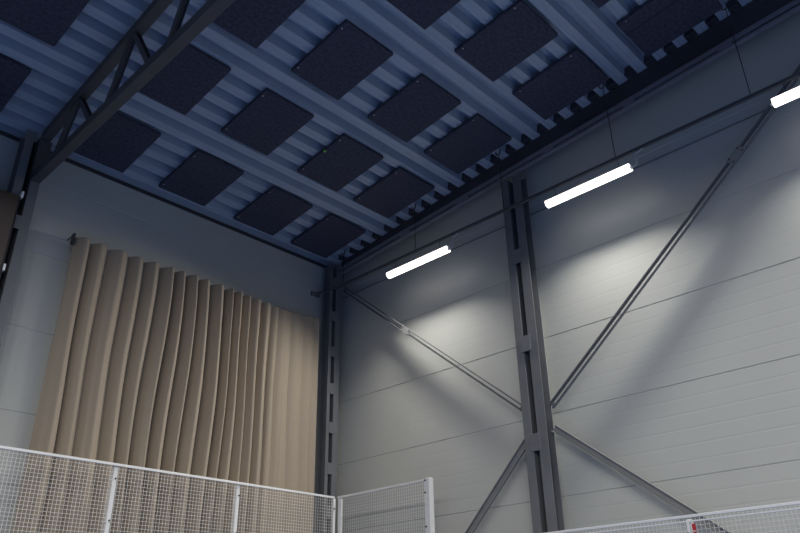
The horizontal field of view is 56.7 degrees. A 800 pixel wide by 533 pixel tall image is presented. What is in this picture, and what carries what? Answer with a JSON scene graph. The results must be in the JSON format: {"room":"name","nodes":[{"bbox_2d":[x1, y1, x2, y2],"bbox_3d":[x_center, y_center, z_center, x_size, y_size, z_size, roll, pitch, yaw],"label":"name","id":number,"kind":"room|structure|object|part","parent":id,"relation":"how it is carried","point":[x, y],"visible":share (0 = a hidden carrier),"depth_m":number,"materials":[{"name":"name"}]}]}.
{"room":"industrial hall","nodes":[
{"label":"industrial hall","id":0,"kind":"room"},
{"bbox_2d":[0,135,324,532],"bbox_3d":[-7.635,1.157,7.982,0.140,8.866,18.420,-24,-35,38],"label":"wall","id":1,"kind":"structure","parent":0,"point":[72,199],"depth_m":12.00,"materials":[{"name":"white metal"}]},
{"bbox_2d":[0,130,327,267],"bbox_3d":[-7.513,-2.689,10.017,0.028,0.060,17.990,-24,-35,38],"label":"trim","id":2,"kind":"structure","parent":1,"relation":"attached to","point":[2,133],"depth_m":13.24,"materials":[{"name":"paint"}]},
{"bbox_2d":[67,233,271,305],"bbox_3d":[-3.738,0.216,12.698,0.269,0.170,3.905,-24,-35,38],"label":"rail","id":3,"kind":"object","parent":1,"relation":"attached to","point":[73,236],"visible":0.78,"depth_m":11.41,"materials":[{"name":"grey metal"}]},
{"bbox_2d":[11,237,319,532],"bbox_3d":[-3.207,3.552,11.304,0.324,7.384,4.863,-24,-35,38],"label":"curtain","id":4,"kind":"object","parent":3,"relation":"hanging from","point":[149,365],"visible":0.94,"depth_m":11.64,"materials":[{"name":"beige fabric"}]},
{"bbox_2d":[311,71,799,297],"bbox_3d":[4.295,-2.135,9.966,16.698,0.115,0.295,-24,-35,38],"label":"cable tray","id":5,"kind":"object","parent":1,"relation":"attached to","point":[796,75],"visible":1,"depth_m":11.38,"materials":[{"name":"grey"}]},
{"bbox_2d":[386,233,457,278],"bbox_3d":[0.389,-0.176,13.415,1.750,0.278,0.125,-24,-35,38],"label":"lamp","id":6,"kind":"object","parent":5,"relation":"hanging from","point":[444,250],"visible":1,"depth_m":13.35,"materials":[{"name":"white plastic"}]},
{"bbox_2d":[386,246,450,278],"bbox_3d":[0.309,-0.055,13.424,1.480,0.060,0.136,-24,-65,38],"label":"diffuser","id":7,"kind":"object","parent":6,"relation":"attached to","point":[444,250],"depth_m":13.37,"materials":[{"name":"white plastic"}]},
{"bbox_2d":[545,148,642,207],"bbox_3d":[2.918,-1.321,11.251,1.720,0.278,0.125,-24,-35,38],"label":"lamp","id":8,"kind":"object","parent":5,"relation":"hanging from","point":[627,168],"visible":1,"depth_m":11.18,"materials":[{"name":"white plastic"}]},
{"bbox_2d":[545,164,632,207],"bbox_3d":[2.838,-1.199,11.259,1.450,0.060,0.136,-24,-65,38],"label":"diffuser","id":9,"kind":"object","parent":8,"relation":"attached to","point":[627,168],"depth_m":11.21,"materials":[{"name":"white plastic"}]},
{"bbox_2d":[770,83,799,107],"bbox_3d":[5.345,-2.418,9.173,1.526,0.278,0.125,-24,-35,38],"label":"lamp","id":10,"kind":"object","parent":5,"relation":"hanging from","point":[788,96],"visible":1,"depth_m":9.45,"materials":[{"name":"white plastic"}]},
{"bbox_2d":[0,0,752,267],"bbox_3d":[-0.745,-6.926,4.807,19.493,2.558,18.200,-24,-35,38],"label":"ceiling","id":11,"kind":"structure","parent":0,"point":[57,73],"depth_m":11.29,"materials":[{"name":"blue metal"}]},
{"bbox_2d":[0,54,30,111],"bbox_3d":[-5.898,-2.630,10.411,1.202,0.196,0.919,-24,-35,38],"label":"ceiling panel","id":12,"kind":"object","parent":11,"relation":"attached to","point":[13,74],"visible":1,"depth_m":10.40,"materials":[{"name":"grey fabric"}]},
{"bbox_2d":[0,0,89,46],"bbox_3d":[-4.566,-3.389,9.409,1.202,0.196,0.919,-24,-35,38],"label":"ceiling panel","id":13,"kind":"object","parent":11,"relation":"attached to","point":[47,21],"visible":1,"depth_m":9.58,"materials":[{"name":"grey fabric"}]},
{"bbox_2d":[74,112,160,172],"bbox_3d":[-4.511,-1.978,11.736,1.202,0.196,0.919,-24,-35,38],"label":"ceiling panel","id":14,"kind":"object","parent":11,"relation":"attached to","point":[121,140],"visible":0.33,"depth_m":11.72,"materials":[{"name":"grey fabric"}]},
{"bbox_2d":[31,0,234,183],"bbox_3d":[0.379,-5.119,6.694,16.360,2.706,0.180,-24,-35,38],"label":"roof truss","id":15,"kind":"object","parent":11,"relation":"attached to","point":[179,37],"visible":1,"depth_m":9.84,"materials":[{"name":"metal"}]},
{"bbox_3d":[-5.455,-1.666,11.289,0.080,0.575,0.180,-24,-35,38],"label":"plate","id":16,"kind":"part","parent":15,"relation":"part of","materials":[{"name":"paint"}]},
{"bbox_2d":[138,44,230,114],"bbox_3d":[-3.181,-2.736,10.735,1.202,0.196,0.919,-24,-35,38],"label":"ceiling panel","id":17,"kind":"object","parent":11,"relation":"attached to","point":[192,73],"visible":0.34,"depth_m":10.74,"materials":[{"name":"grey fabric"}]},
{"bbox_2d":[158,149,243,205],"bbox_3d":[-3.413,-1.500,12.720,1.202,0.196,0.919,-24,-35,38],"label":"ceiling panel","id":18,"kind":"object","parent":11,"relation":"attached to","point":[202,176],"visible":1,"depth_m":12.65,"materials":[{"name":"grey fabric"}]},
{"bbox_2d":[213,0,305,47],"bbox_3d":[-1.908,-3.468,9.767,1.202,0.196,0.919,-24,-35,38],"label":"ceiling panel","id":19,"kind":"object","parent":11,"relation":"attached to","point":[252,22],"visible":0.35,"depth_m":9.92,"materials":[{"name":"grey fabric"}]},
{"bbox_2d":[220,88,313,155],"bbox_3d":[-2.102,-2.260,11.714,1.202,0.196,0.919,-24,-35,38],"label":"ceiling panel","id":20,"kind":"object","parent":11,"relation":"attached to","point":[270,118],"visible":1,"depth_m":11.65,"materials":[{"name":"grey fabric"}]},
{"bbox_2d":[233,186,312,235],"bbox_3d":[-2.352,-1.010,13.720,1.202,0.196,0.919,-24,-35,38],"label":"ceiling panel","id":21,"kind":"object","parent":11,"relation":"attached to","point":[274,209],"visible":1,"depth_m":13.65,"materials":[{"name":"grey fabric"}]},
{"bbox_2d":[290,213,365,257],"bbox_3d":[-1.419,-0.584,14.590,1.202,0.196,0.919,-24,-35,38],"label":"ceiling panel","id":22,"kind":"object","parent":11,"relation":"attached to","point":[330,234],"visible":1,"depth_m":14.52,"materials":[{"name":"grey fabric"}]},
{"bbox_2d":[297,133,382,191],"bbox_3d":[-1.032,-1.763,12.727,1.202,0.196,0.929,-24,-35,38],"label":"ceiling panel","id":23,"kind":"object","parent":11,"relation":"attached to","point":[345,158],"visible":1,"depth_m":12.67,"materials":[{"name":"grey fabric"}]},
{"bbox_2d":[291,19,392,99],"bbox_3d":[-0.843,-2.974,10.774,1.202,0.196,0.919,-24,-35,38],"label":"ceiling panel","id":24,"kind":"object","parent":11,"relation":"attached to","point":[345,57],"visible":1,"depth_m":10.71,"materials":[{"name":"grey fabric"}]},
{"bbox_2d":[341,250,344,282],"bbox_3d":[-1.149,0.016,14.967,0.111,0.767,0.024,-24,-35,38],"label":"wire","id":25,"kind":"object","parent":11,"relation":"hanging from","point":[344,250],"visible":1,"depth_m":14.98,"materials":[{"name":"grey metal"}]},
{"bbox_2d":[353,166,434,217],"bbox_3d":[-0.113,-1.338,13.592,1.202,0.196,0.919,-24,-35,38],"label":"ceiling panel","id":26,"kind":"object","parent":11,"relation":"attached to","point":[399,188],"visible":1,"depth_m":13.53,"materials":[{"name":"grey fabric"}]},
{"bbox_2d":[411,204,415,248],"bbox_3d":[0.265,-0.722,13.805,0.111,0.986,0.024,-24,-35,38],"label":"wire","id":27,"kind":"object","parent":11,"relation":"hanging from","point":[415,204],"visible":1,"depth_m":13.88,"materials":[{"name":"grey metal"}]},
{"bbox_2d":[367,73,460,141],"bbox_3d":[0.221,-2.489,11.764,1.202,0.196,0.919,-24,-35,38],"label":"ceiling panel","id":28,"kind":"object","parent":11,"relation":"attached to","point":[422,102],"visible":1,"depth_m":11.70,"materials":[{"name":"grey fabric"}]},
{"bbox_2d":[387,0,460,29],"bbox_3d":[0.454,-3.731,9.768,1.202,0.196,0.919,-24,-35,38],"label":"ceiling panel","id":29,"kind":"object","parent":11,"relation":"attached to","point":[424,13],"visible":1,"depth_m":10.07,"materials":[{"name":"grey fabric"}]},
{"bbox_2d":[424,113,511,173],"bbox_3d":[1.150,-2.068,12.626,1.202,0.196,0.919,-24,-35,38],"label":"ceiling panel","id":30,"kind":"object","parent":11,"relation":"attached to","point":[477,137],"visible":1,"depth_m":12.56,"materials":[{"name":"grey fabric"}]},
{"bbox_2d":[495,149,503,208],"bbox_3d":[1.707,-1.474,12.620,0.111,1.209,0.024,-24,-35,38],"label":"wire","id":31,"kind":"object","parent":11,"relation":"hanging from","point":[496,154],"visible":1,"depth_m":12.67,"materials":[{"name":"grey metal"}]},
{"bbox_3d":[1.719,-1.436,12.588,0.011,1.111,0.013,-24,-35,38],"label":"rod","id":32,"kind":"part","parent":31,"relation":"part of","materials":[{"name":"grey metal"}]},
{"bbox_2d":[454,0,557,81],"bbox_3d":[1.538,-3.248,10.760,1.202,0.196,0.919,-24,-35,38],"label":"ceiling panel","id":33,"kind":"object","parent":11,"relation":"attached to","point":[518,32],"visible":1,"depth_m":10.70,"materials":[{"name":"grey fabric"}]},
{"bbox_2d":[338,0,741,260],"bbox_3d":[4.604,-3.657,10.881,16.390,1.954,0.105,-24,-35,38],"label":"trim","id":34,"kind":"structure","parent":11,"relation":"attached to","point":[733,5],"depth_m":12.34,"materials":[{"name":"paint"}]},
{"bbox_2d":[512,47,607,119],"bbox_3d":[2.507,-2.833,11.620,1.202,0.196,0.919,-24,-35,38],"label":"ceiling panel","id":35,"kind":"object","parent":11,"relation":"attached to","point":[572,76],"visible":1,"depth_m":11.56,"materials":[{"name":"grey fabric"}]},
{"bbox_2d":[339,0,799,274],"bbox_3d":[4.687,-3.414,10.849,16.390,2.121,0.226,-24,-35,38],"label":"beam","id":36,"kind":"structure","parent":11,"relation":"attached to","point":[754,18],"depth_m":11.74,"materials":[{"name":"metal"}]},
{"bbox_3d":[0.093,-0.654,14.277,0.270,0.169,0.005,-24,-35,38],"label":"batten plate","id":37,"kind":"part","parent":36,"relation":"part of","materials":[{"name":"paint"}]},
{"bbox_3d":[1.133,-1.227,13.437,0.280,0.170,0.005,-24,-35,38],"label":"batten plate","id":38,"kind":"part","parent":36,"relation":"part of","materials":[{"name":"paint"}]},
{"bbox_3d":[2.464,-1.960,12.362,0.210,0.165,0.005,-24,-35,38],"label":"batten plate","id":39,"kind":"part","parent":36,"relation":"part of","materials":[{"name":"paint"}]},
{"bbox_3d":[3.536,-2.550,11.496,0.190,0.163,0.005,-24,-35,38],"label":"batten plate","id":40,"kind":"part","parent":36,"relation":"part of","materials":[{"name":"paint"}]},
{"bbox_3d":[4.641,-3.159,10.604,0.200,0.164,0.005,-24,-35,38],"label":"batten plate","id":41,"kind":"part","parent":36,"relation":"part of","materials":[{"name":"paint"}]},
{"bbox_2d":[591,0,609,7],"bbox_3d":[2.884,-4.022,9.737,1.202,0.196,0.919,-24,-35,38],"label":"ceiling panel","id":42,"kind":"object","parent":11,"relation":"attached to","point":[599,3],"visible":1,"depth_m":10.26,"materials":[{"name":"grey fabric"}]},
{"bbox_2d":[598,82,615,156],"bbox_3d":[3.192,-2.250,11.399,0.111,1.440,0.024,-24,-35,38],"label":"wire","id":43,"kind":"object","parent":11,"relation":"hanging from","point":[604,82],"visible":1,"depth_m":11.43,"materials":[{"name":"grey metal"}]},
{"bbox_3d":[3.204,-2.211,11.368,0.011,1.341,0.013,-24,-35,38],"label":"rod","id":44,"kind":"part","parent":43,"relation":"part of","materials":[{"name":"grey metal"}]},
{"bbox_2d":[616,0,722,56],"bbox_3d":[3.854,-3.593,10.615,1.204,0.200,0.919,-24,-35,38],"label":"ceiling panel","id":45,"kind":"object","parent":11,"relation":"attached to","point":[654,24],"visible":1,"depth_m":10.64,"materials":[{"name":"grey fabric"}]},
{"bbox_2d":[721,2,750,93],"bbox_3d":[4.628,-2.999,10.219,0.111,1.662,0.024,-24,-35,38],"label":"wire","id":46,"kind":"object","parent":11,"relation":"hanging from","point":[726,2],"visible":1,"depth_m":10.25,"materials":[{"name":"grey metal"}]},
{"bbox_2d":[336,11,799,532],"bbox_3d":[5.549,0.094,8.645,18.720,10.944,0.140,-24,-35,38],"label":"wall","id":47,"kind":"structure","parent":0,"point":[694,391],"depth_m":10.83,"materials":[{"name":"white metal"}]},
{"bbox_2d":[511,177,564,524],"bbox_3d":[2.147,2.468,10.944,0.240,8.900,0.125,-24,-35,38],"label":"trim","id":48,"kind":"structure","parent":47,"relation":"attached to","point":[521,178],"depth_m":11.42,"materials":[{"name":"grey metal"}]},
{"bbox_2d":[343,106,773,298],"bbox_3d":[4.772,-2.032,10.390,16.600,0.020,0.017,-24,-35,38],"label":"conduit","id":49,"kind":"object","parent":47,"relation":"attached to","point":[773,106],"visible":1,"depth_m":11.16,"materials":[{"name":"metal"}]},
{"bbox_3d":[0.633,1.547,-0.973,22.900,0.200,18.600,-24,-35,38],"label":"floor","id":50,"kind":"structure","parent":0,"visible":0},
{"bbox_2d":[0,130,39,345],"bbox_3d":[-5.572,1.934,9.509,0.360,8.798,0.470,-24,-35,38],"label":"steel column","id":51,"kind":"structure","parent":50,"relation":"on","point":[20,179],"depth_m":10.85,"materials":[{"name":"black metal"}]},
{"bbox_2d":[0,189,23,277],"bbox_3d":[-6.314,1.946,8.362,0.082,7.660,2.445,-24,-35,38],"label":"curtain","id":52,"kind":"object","parent":51,"relation":"hanging from","point":[9,202],"visible":1,"depth_m":10.56,"materials":[{"name":"fabric"}]},
{"bbox_3d":[-5.661,1.971,9.579,0.017,8.798,0.088,-24,-35,38],"label":"plate","id":53,"kind":"part","parent":51,"relation":"part of","materials":[{"name":"black metal"}]},
{"bbox_3d":[-5.532,-0.650,10.720,0.008,0.220,0.140,-24,-35,38],"label":"batten plate","id":54,"kind":"part","parent":51,"relation":"part of","materials":[{"name":"grey paint"}]},
{"bbox_2d":[0,445,335,532],"bbox_3d":[-3.925,4.509,9.346,0.134,4.006,8.079,-24,-35,38],"label":"mesh fence","id":55,"kind":"object","parent":50,"relation":"on","point":[114,472],"visible":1,"depth_m":10.36,"materials":[{"name":"white metal"}]},
{"bbox_3d":[-3.913,4.548,9.382,0.082,3.970,0.064,-24,-35,38],"label":"post","id":56,"kind":"part","parent":55,"relation":"part of","materials":[{"name":"white metal"}]},
{"bbox_3d":[-3.929,2.729,10.228,0.036,0.034,8.025,-24,-35,38],"label":"rail","id":57,"kind":"part","parent":55,"relation":"part of","materials":[{"name":"white metal"}]},
{"bbox_3d":[-2.510,5.184,10.685,0.082,3.970,0.064,-24,-35,38],"label":"post","id":58,"kind":"part","parent":55,"relation":"part of","materials":[{"name":"white metal"}]},
{"bbox_3d":[-1.108,5.782,11.912,0.038,3.970,0.044,-24,-35,38],"label":"post","id":59,"kind":"part","parent":55,"relation":"part of","materials":[{"name":"white metal"}]},
{"bbox_2d":[316,264,340,532],"bbox_3d":[-1.317,3.905,13.457,0.300,8.723,0.410,-24,-35,38],"label":"steel column","id":60,"kind":"structure","parent":50,"relation":"on","point":[329,393],"depth_m":14.12,"materials":[{"name":"black metal"}]},
{"bbox_3d":[-1.260,4.339,13.140,0.008,0.210,0.140,-24,-35,38],"label":"batten plate","id":61,"kind":"part","parent":60,"relation":"part of","materials":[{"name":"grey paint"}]},
{"bbox_3d":[-1.272,3.671,13.479,0.008,0.210,0.140,-24,-35,38],"label":"batten plate","id":62,"kind":"part","parent":60,"relation":"part of","materials":[{"name":"grey paint"}]},
{"bbox_3d":[-1.284,3.002,13.819,0.008,0.210,0.140,-24,-35,38],"label":"batten plate","id":63,"kind":"part","parent":60,"relation":"part of","materials":[{"name":"grey paint"}]},
{"bbox_3d":[-1.295,2.333,14.158,0.008,0.210,0.140,-24,-35,38],"label":"batten plate","id":64,"kind":"part","parent":60,"relation":"part of","materials":[{"name":"grey paint"}]},
{"bbox_3d":[-1.307,1.665,14.498,0.008,0.210,0.140,-24,-35,38],"label":"batten plate","id":65,"kind":"part","parent":60,"relation":"part of","materials":[{"name":"grey paint"}]},
{"bbox_3d":[-1.319,0.996,14.837,0.008,0.210,0.140,-24,-35,38],"label":"batten plate","id":66,"kind":"part","parent":60,"relation":"part of","materials":[{"name":"grey paint"}]},
{"bbox_3d":[-1.331,0.327,15.177,0.008,0.210,0.140,-24,-35,38],"label":"batten plate","id":67,"kind":"part","parent":60,"relation":"part of","materials":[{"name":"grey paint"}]},
{"bbox_2d":[337,477,434,532],"bbox_3d":[-0.257,5.423,11.290,2.130,4.020,0.117,-24,-35,38],"label":"mesh fence","id":68,"kind":"object","parent":50,"relation":"on","point":[429,524],"visible":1,"depth_m":11.76,"materials":[{"name":"white metal"}]},
{"bbox_3d":[-0.998,5.785,11.920,0.045,3.970,0.065,-24,-35,38],"label":"post","id":69,"kind":"part","parent":68,"relation":"part of","materials":[{"name":"white metal"}]},
{"bbox_3d":[-0.331,3.664,12.194,2.055,0.034,0.036,-24,-35,38],"label":"rail","id":70,"kind":"part","parent":68,"relation":"part of","materials":[{"name":"white metal"}]},
{"bbox_3d":[0.489,5.091,10.662,0.070,4.020,0.100,-24,-35,38],"label":"post","id":71,"kind":"part","parent":68,"relation":"part of","materials":[{"name":"white metal"}]},
{"bbox_2d":[501,174,564,532],"bbox_3d":[2.037,2.621,10.736,0.540,9.213,0.290,-24,-35,38],"label":"steel column","id":72,"kind":"structure","parent":50,"relation":"on","point":[540,446],"depth_m":11.24,"materials":[{"name":"black metal"}]},
{"bbox_2d":[342,287,521,411],"bbox_3d":[0.352,1.307,13.214,4.184,3.470,0.078,-24,-35,38],"label":"diagonal brace","id":73,"kind":"object","parent":72,"relation":"attached to","point":[405,330],"visible":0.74,"depth_m":12.90,"materials":[{"name":"grey paint"}]},
{"bbox_3d":[0.100,1.167,13.518,0.277,0.258,0.007,-24,-35,38],"label":"splice plate","id":74,"kind":"part","parent":73,"relation":"part of","materials":[{"name":"grey paint"}]},
{"bbox_2d":[465,439,524,532],"bbox_3d":[0.553,4.846,11.285,3.840,3.777,0.048,-24,-35,38],"label":"diagonal brace","id":75,"kind":"object","parent":72,"relation":"attached to","point":[520,451],"visible":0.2,"depth_m":11.07,"materials":[{"name":"grey paint"}]},
{"bbox_3d":[1.905,-0.165,12.078,0.180,0.250,0.016,-24,-35,38],"label":"batten plate","id":76,"kind":"part","parent":72,"relation":"part of","materials":[{"name":"grey paint"}]},
{"bbox_3d":[1.929,1.185,11.392,0.180,0.250,0.016,-24,-35,38],"label":"batten plate","id":77,"kind":"part","parent":72,"relation":"part of","materials":[{"name":"grey paint"}]},
{"bbox_3d":[1.953,2.536,10.707,0.180,0.250,0.016,-24,-35,38],"label":"batten plate","id":78,"kind":"part","parent":72,"relation":"part of","materials":[{"name":"grey paint"}]},
{"bbox_2d":[551,424,730,532],"bbox_3d":[3.445,2.950,9.097,3.421,2.692,0.048,-24,-35,38],"label":"diagonal brace","id":79,"kind":"object","parent":72,"relation":"attached to","point":[644,484],"visible":1,"depth_m":9.61,"materials":[{"name":"grey paint"}]},
{"bbox_2d":[549,64,799,408],"bbox_3d":[3.813,-0.377,10.309,4.615,3.847,0.078,-24,-35,38],"label":"diagonal brace","id":80,"kind":"object","parent":72,"relation":"attached to","point":[739,150],"visible":1,"depth_m":10.32,"materials":[{"name":"grey paint"}]},
{"bbox_3d":[4.543,-1.509,10.041,0.277,0.259,0.007,-24,-35,38],"label":"splice plate","id":81,"kind":"part","parent":80,"relation":"part of","materials":[{"name":"grey paint"}]},
{"bbox_2d":[546,501,799,532],"bbox_3d":[4.109,3.909,7.337,9.960,3.004,0.124,-24,-35,38],"label":"mesh fence","id":82,"kind":"object","parent":50,"relation":"on","point":[691,527],"visible":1,"depth_m":8.49,"materials":[{"name":"white metal"}]},
{"bbox_3d":[3.395,4.268,7.972,0.060,2.960,0.070,-24,-35,38],"label":"post","id":83,"kind":"part","parent":82,"relation":"part of","materials":[{"name":"white metal"}]},
{"bbox_3d":[4.067,2.624,7.967,9.900,0.017,0.024,-24,-35,38],"label":"second rail","id":84,"kind":"part","parent":82,"relation":"part of","materials":[{"name":"white metal"}]}
]}

